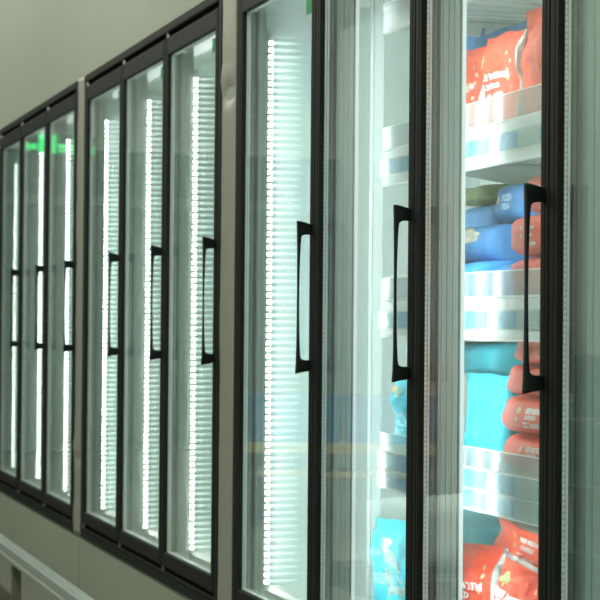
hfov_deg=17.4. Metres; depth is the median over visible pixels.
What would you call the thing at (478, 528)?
bag
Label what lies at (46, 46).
wall
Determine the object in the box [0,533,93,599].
rail
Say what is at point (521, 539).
bag
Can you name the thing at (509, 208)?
bag
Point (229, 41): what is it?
flashing strip
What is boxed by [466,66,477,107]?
print
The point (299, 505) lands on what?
freezer
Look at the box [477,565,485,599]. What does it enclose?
print
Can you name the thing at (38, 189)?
freezer
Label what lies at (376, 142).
upright
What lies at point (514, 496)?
shelf
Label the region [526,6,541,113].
bag
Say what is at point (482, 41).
bag
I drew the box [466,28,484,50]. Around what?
bag
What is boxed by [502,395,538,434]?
bag
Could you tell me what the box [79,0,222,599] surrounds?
freezer
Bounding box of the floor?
[0,576,28,599]
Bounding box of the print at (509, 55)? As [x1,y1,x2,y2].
[505,51,513,96]
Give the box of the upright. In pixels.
[366,0,384,599]
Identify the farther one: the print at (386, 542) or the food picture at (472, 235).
the print at (386, 542)
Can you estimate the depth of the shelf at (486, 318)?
4.24 m
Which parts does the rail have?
post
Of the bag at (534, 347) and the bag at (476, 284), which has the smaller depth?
the bag at (534, 347)
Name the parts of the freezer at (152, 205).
mullion post, door, handle, mullion post, door, handle, sill moulding, mullion post, door, handle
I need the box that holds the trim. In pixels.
[78,539,79,587]
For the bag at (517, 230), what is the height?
0.092 m
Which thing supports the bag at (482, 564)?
on the deck
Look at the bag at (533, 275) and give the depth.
4.10 m
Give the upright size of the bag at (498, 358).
0.080 m
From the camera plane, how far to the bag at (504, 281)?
4.36 m
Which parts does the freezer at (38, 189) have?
door, mullion post, handle, door, mullion post, handle, sill moulding, door, mullion post, handle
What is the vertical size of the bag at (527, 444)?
0.079 m
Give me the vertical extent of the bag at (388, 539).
0.247 m
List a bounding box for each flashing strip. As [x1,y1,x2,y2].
[73,76,84,534]
[217,0,236,599]
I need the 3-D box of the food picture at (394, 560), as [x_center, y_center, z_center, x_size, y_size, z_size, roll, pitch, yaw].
[0.236,0.704,5.002,0.014,0.131,0.098,1,-1,-30]
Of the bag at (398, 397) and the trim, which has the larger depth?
the trim
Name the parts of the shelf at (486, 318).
price rail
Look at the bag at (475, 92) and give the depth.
4.53 m
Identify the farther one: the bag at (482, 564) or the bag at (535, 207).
the bag at (482, 564)
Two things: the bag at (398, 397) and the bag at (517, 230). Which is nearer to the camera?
the bag at (517, 230)
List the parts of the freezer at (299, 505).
frame, mullion post, door, sill moulding, handle, mullion post, door, handle, mullion post, door, handle, door, mullion post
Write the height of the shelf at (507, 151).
0.153 m
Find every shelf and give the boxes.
[379,432,538,526]
[380,83,541,186]
[380,268,539,341]
[382,0,541,41]
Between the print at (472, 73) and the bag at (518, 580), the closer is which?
the bag at (518, 580)
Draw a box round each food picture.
[384,550,404,598]
[465,228,479,243]
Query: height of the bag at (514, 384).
0.071 m
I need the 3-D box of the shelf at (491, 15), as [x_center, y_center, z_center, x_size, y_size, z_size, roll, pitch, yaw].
[0.657,-0.695,4.432,0.563,0.105,1.235,1,-1,-17]
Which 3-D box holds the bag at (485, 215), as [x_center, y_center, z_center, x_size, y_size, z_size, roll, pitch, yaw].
[0.551,-0.200,5.004,0.233,0.097,0.302,1,-1,-17]
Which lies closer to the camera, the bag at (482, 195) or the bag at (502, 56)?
the bag at (502, 56)
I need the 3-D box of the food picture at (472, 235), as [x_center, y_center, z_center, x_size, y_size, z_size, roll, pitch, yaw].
[0.378,-0.145,4.637,0.031,0.047,0.219,1,-1,-17]
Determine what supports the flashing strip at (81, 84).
attached to the wall
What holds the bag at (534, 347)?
on the bag at (514, 384)
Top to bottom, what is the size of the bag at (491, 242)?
0.093 m
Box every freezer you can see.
[0,81,77,531]
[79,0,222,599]
[232,0,599,599]
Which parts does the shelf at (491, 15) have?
price rail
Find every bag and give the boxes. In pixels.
[370,517,405,599]
[390,380,406,451]
[462,543,508,599]
[463,509,500,545]
[464,341,530,375]
[464,372,515,471]
[465,184,511,206]
[465,204,507,228]
[465,224,534,263]
[465,260,517,296]
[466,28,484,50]
[466,46,485,128]
[473,20,525,48]
[482,27,528,124]
[492,550,537,599]
[494,264,515,295]
[494,517,538,566]
[495,184,537,223]
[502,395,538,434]
[503,433,538,471]
[507,363,539,395]
[511,214,540,256]
[511,257,539,294]
[514,341,539,363]
[521,18,541,112]
[523,175,540,213]
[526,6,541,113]
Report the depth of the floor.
9.56 m
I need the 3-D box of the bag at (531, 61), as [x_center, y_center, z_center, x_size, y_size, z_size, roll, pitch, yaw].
[0.534,-0.500,4.227,0.101,0.247,0.200,1,-1,-10]
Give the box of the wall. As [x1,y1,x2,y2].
[0,0,234,599]
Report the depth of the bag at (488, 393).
4.38 m
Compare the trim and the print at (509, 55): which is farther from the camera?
the trim
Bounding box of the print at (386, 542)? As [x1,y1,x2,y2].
[381,537,392,552]
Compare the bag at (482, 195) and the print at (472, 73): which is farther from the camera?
the bag at (482, 195)

